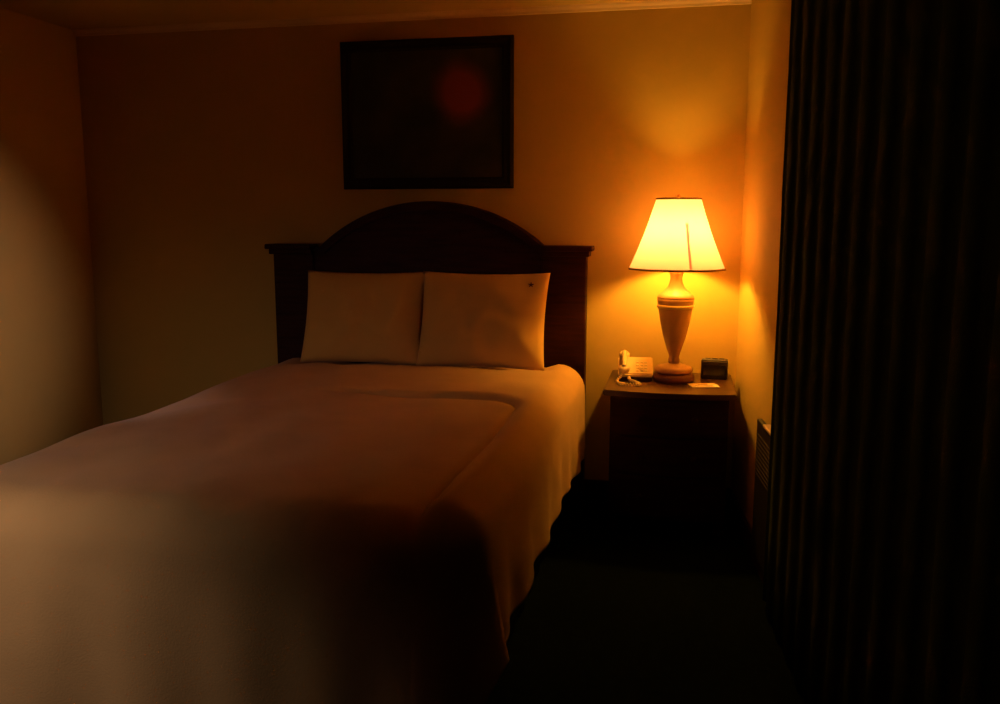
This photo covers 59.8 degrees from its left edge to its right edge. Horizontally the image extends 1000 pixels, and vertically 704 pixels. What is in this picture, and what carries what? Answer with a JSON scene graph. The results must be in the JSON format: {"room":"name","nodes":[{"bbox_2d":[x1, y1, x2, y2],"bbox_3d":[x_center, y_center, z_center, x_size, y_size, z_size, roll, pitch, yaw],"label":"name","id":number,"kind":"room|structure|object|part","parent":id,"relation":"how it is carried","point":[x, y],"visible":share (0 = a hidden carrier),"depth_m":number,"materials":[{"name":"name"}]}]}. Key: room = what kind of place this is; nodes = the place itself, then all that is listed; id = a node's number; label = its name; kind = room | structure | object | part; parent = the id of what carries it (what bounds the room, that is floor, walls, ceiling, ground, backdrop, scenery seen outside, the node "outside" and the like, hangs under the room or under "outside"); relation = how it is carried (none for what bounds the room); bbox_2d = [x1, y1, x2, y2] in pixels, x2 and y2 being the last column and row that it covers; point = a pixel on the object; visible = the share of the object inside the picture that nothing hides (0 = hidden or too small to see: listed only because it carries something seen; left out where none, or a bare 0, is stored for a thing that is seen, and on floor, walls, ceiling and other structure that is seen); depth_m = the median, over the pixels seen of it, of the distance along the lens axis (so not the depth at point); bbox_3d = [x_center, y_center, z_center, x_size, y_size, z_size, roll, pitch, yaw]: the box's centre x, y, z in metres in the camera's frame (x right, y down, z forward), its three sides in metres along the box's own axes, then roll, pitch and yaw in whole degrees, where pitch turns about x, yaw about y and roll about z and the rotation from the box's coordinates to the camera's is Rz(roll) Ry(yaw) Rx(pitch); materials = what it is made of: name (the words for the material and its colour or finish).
{"room":"bedroom","nodes":[
{"label":"bedroom","id":0,"kind":"room"},
{"bbox_2d":[0,8,102,464],"bbox_3d":[-3.200,0.101,0.748,0.100,2.412,8.500,2,9,12],"label":"wall","id":1,"kind":"structure","parent":0,"point":[50,386],"depth_m":4.47,"materials":[{"name":"paint"}]},
{"bbox_2d":[0,0,652,29],"bbox_3d":[-0.951,-1.068,0.089,4.695,0.100,8.700,2,9,12],"label":"ceiling","id":2,"kind":"structure","parent":0,"point":[70,14],"depth_m":4.17,"materials":[{"name":"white paint"}]},
{"bbox_2d":[76,4,750,487],"bbox_3d":[-0.556,-0.483,4.541,3.695,2.412,0.100,2,9,12],"label":"wall","id":3,"kind":"structure","parent":0,"point":[204,150],"depth_m":4.46,"materials":[{"name":"paint"}]},
{"bbox_2d":[72,0,751,36],"bbox_3d":[-0.570,-1.650,4.297,3.495,0.030,0.030,2,9,12],"label":"trim","id":4,"kind":"structure","parent":3,"relation":"attached to","point":[655,4],"depth_m":4.26,"materials":[{"name":"beige paint"}]},
{"bbox_2d":[340,35,513,189],"bbox_3d":[-0.368,-1.180,4.325,0.884,0.725,0.034,2,9,12],"label":"framed picture","id":5,"kind":"object","parent":3,"relation":"attached to","point":[425,113],"visible":1,"depth_m":4.32,"materials":[{"name":"black"}]},
{"bbox_2d":[584,479,730,507],"bbox_3d":[-0.568,0.668,4.662,3.495,0.100,0.014,2,9,12],"label":"baseboard","id":6,"kind":"structure","parent":3,"relation":"attached to","point":[593,489],"depth_m":4.43,"materials":[{"name":"brown wood"}]},
{"bbox_2d":[486,498,806,703],"bbox_3d":[-0.951,1.415,0.472,4.695,0.100,8.700,2,9,12],"label":"floor","id":7,"kind":"structure","parent":0,"point":[647,611],"depth_m":3.09,"materials":[{"name":"carpet"}]},
{"bbox_2d":[264,201,594,643],"bbox_3d":[-0.602,0.159,3.362,1.685,1.502,2.314,2,9,12],"label":"bed","id":8,"kind":"object","parent":7,"relation":"on","point":[432,236],"visible":0.03,"depth_m":4.31,"materials":[{"name":"fabric bedding"},{"name":"dark wood"}]},
{"bbox_2d":[0,358,585,703],"bbox_3d":[-0.623,0.519,3.267,1.720,0.647,2.293,2,9,12],"label":"comforter","id":9,"kind":"object","parent":8,"relation":"on","point":[291,531],"visible":1,"depth_m":2.26,"materials":[{"name":"beige fabric"}]},
{"bbox_2d":[300,270,423,365],"bbox_3d":[-0.674,-0.172,4.307,0.636,0.450,0.220,1,9,8],"label":"pillow","id":10,"kind":"object","parent":9,"relation":"on","point":[352,317],"visible":0.97,"depth_m":4.25,"materials":[{"name":"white fabric"}]},
{"bbox_2d":[416,271,549,370],"bbox_3d":[-0.082,-0.153,4.154,0.631,0.450,0.225,2,9,14],"label":"pillow","id":11,"kind":"object","parent":9,"relation":"on","point":[483,320],"visible":0.99,"depth_m":4.08,"materials":[{"name":"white fabric"}]},
{"bbox_3d":[-1.059,0.100,4.604,0.218,1.240,0.070,2,9,12],"label":"headboard post","id":12,"kind":"part","parent":8,"relation":"part of","materials":[{"name":"brown wood"}]},
{"bbox_3d":[-0.373,-0.295,4.394,1.185,0.886,0.035,2,9,12],"label":"headboard panel","id":13,"kind":"part","parent":8,"relation":"part of","materials":[{"name":"brown wood"}]},
{"bbox_3d":[-0.347,-0.618,4.333,1.175,0.262,0.067,2,9,12],"label":"arch moulding","id":14,"kind":"part","parent":8,"relation":"part of","materials":[{"name":"brown wood"}]},
{"bbox_3d":[0.314,0.144,4.319,0.218,1.240,0.070,2,9,12],"label":"headboard post","id":15,"kind":"part","parent":8,"relation":"part of","materials":[{"name":"brown wood"}]},
{"bbox_2d":[603,370,736,540],"bbox_3d":[0.780,0.471,4.050,0.570,0.675,0.555,2,9,12],"label":"nightstand","id":16,"kind":"object","parent":7,"relation":"on","point":[668,443],"visible":0.98,"depth_m":3.82,"materials":[{"name":"brown wood"}]},
{"bbox_3d":[0.520,0.778,3.974,0.052,0.092,0.052,2,9,12],"label":"leg","id":17,"kind":"part","parent":16,"relation":"part of","materials":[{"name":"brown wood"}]},
{"bbox_2d":[615,350,652,385],"bbox_3d":[0.622,0.070,4.028,0.173,0.126,0.318,1,9,8],"label":"telephone","id":18,"kind":"object","parent":16,"relation":"on","point":[631,369],"visible":1,"depth_m":4.03,"materials":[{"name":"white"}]},
{"bbox_3d":[0.575,0.123,3.944,0.096,0.046,0.147,-2,9,-15],"label":"coiled cord","id":19,"kind":"part","parent":18,"relation":"part of","materials":[{"name":"brown plastic"}]},
{"bbox_3d":[0.617,0.641,3.855,0.030,0.030,0.028,2,9,12],"label":"knob","id":20,"kind":"part","parent":16,"relation":"part of","materials":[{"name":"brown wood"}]},
{"bbox_3d":[0.617,0.460,3.827,0.030,0.030,0.028,2,9,12],"label":"knob","id":21,"kind":"part","parent":16,"relation":"part of","materials":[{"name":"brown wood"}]},
{"bbox_3d":[0.617,0.290,3.801,0.030,0.030,0.028,2,9,12],"label":"knob","id":22,"kind":"part","parent":16,"relation":"part of","materials":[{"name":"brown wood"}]},
{"bbox_3d":[0.736,0.640,3.858,0.462,0.180,0.043,2,9,12],"label":"drawer","id":23,"kind":"part","parent":16,"relation":"part of","materials":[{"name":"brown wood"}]},
{"bbox_3d":[0.736,0.460,3.830,0.462,0.165,0.043,2,9,12],"label":"drawer","id":24,"kind":"part","parent":16,"relation":"part of","materials":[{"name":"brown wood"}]},
{"bbox_3d":[0.736,0.289,3.804,0.462,0.160,0.043,2,9,12],"label":"drawer","id":25,"kind":"part","parent":16,"relation":"part of","materials":[{"name":"brown wood"}]},
{"bbox_2d":[628,194,725,383],"bbox_3d":[0.803,-0.288,3.967,0.436,0.851,0.436,2,9,12],"label":"table lamp","id":26,"kind":"object","parent":16,"relation":"on","point":[677,239],"visible":1,"depth_m":3.83,"materials":[{"name":"ceramic"}]},
{"bbox_2d":[657,298,693,363],"bbox_3d":[0.803,-0.096,3.997,0.168,0.303,0.168,2,9,12],"label":"lamp base","id":27,"kind":"object","parent":26,"relation":"attached to","point":[675,314],"depth_m":3.94,"materials":[{"name":"ceramic"}]},
{"bbox_3d":[0.803,-0.380,3.953,0.436,0.009,0.436,2,9,12],"label":"shade trim","id":28,"kind":"part","parent":26,"relation":"part of","materials":[{"name":"brown"}]},
{"bbox_3d":[0.803,-0.533,3.929,0.430,0.318,0.430,2,9,12],"label":"lamp shade","id":29,"kind":"part","parent":26,"relation":"part of","materials":[{"name":"fabric"}]},
{"bbox_3d":[0.803,-0.688,3.905,0.208,0.008,0.208,2,9,12],"label":"shade trim","id":30,"kind":"part","parent":26,"relation":"part of","materials":[{"name":"brown"}]},
{"bbox_3d":[0.842,0.648,3.808,0.030,0.030,0.028,2,9,12],"label":"knob","id":31,"kind":"part","parent":16,"relation":"part of","materials":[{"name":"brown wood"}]},
{"bbox_3d":[0.842,0.468,3.780,0.030,0.030,0.028,2,9,12],"label":"knob","id":32,"kind":"part","parent":16,"relation":"part of","materials":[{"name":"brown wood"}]},
{"bbox_3d":[0.842,0.297,3.754,0.030,0.030,0.028,2,9,12],"label":"knob","id":33,"kind":"part","parent":16,"relation":"part of","materials":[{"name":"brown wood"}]},
{"bbox_2d":[687,383,719,387],"bbox_3d":[0.914,0.150,3.907,0.124,0.003,0.090,-1,9,-4],"label":"card","id":34,"kind":"object","parent":16,"relation":"on","point":[693,385],"visible":1,"depth_m":3.90,"materials":[{"name":"beige paper"}]},
{"bbox_2d":[701,358,727,379],"bbox_3d":[1.008,0.076,4.087,0.120,0.094,0.072,3,9,18],"label":"alarm clock","id":35,"kind":"object","parent":16,"relation":"on","point":[711,368],"visible":1,"depth_m":4.06,"materials":[{"name":"black plastic"}]},
{"bbox_3d":[0.972,0.792,3.880,0.052,0.092,0.052,2,9,12],"label":"leg","id":36,"kind":"part","parent":16,"relation":"part of","materials":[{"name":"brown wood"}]},
{"bbox_2d":[731,0,790,528],"bbox_3d":[0.738,0.223,-0.044,0.102,2.412,8.700,1,9,6],"label":"wall","id":37,"kind":"structure","parent":0,"point":[770,19],"depth_m":3.68,"materials":[{"name":"paint"}]},
{"bbox_2d":[728,489,763,582],"bbox_3d":[0.680,1.366,0.130,0.017,0.100,8.484,1,9,6],"label":"baseboard","id":38,"kind":"structure","parent":37,"relation":"attached to","point":[738,516],"depth_m":3.88,"materials":[{"name":"brown wood"}]},
{"bbox_2d":[751,418,770,572],"bbox_3d":[1.027,0.575,3.337,0.030,0.568,0.500,1,9,6],"label":"wall heater","id":39,"kind":"object","parent":37,"relation":"attached to","point":[763,429],"visible":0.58,"depth_m":3.44,"materials":[{"name":"black paint"}]},
{"bbox_2d":[755,433,769,492],"bbox_3d":[1.018,0.446,3.313,0.004,0.170,0.450,1,9,6],"label":"grille","id":40,"kind":"object","parent":39,"relation":"attached to","point":[762,444],"depth_m":3.41,"materials":[{"name":"metal"}]},
{"bbox_2d":[762,0,999,703],"bbox_3d":[0.849,-0.021,1.738,0.064,2.312,2.800,1,9,6],"label":"curtain","id":41,"kind":"object","parent":37,"relation":"attached to","point":[881,578],"visible":1,"depth_m":1.89,"materials":[{"name":"black fabric"}]}
]}

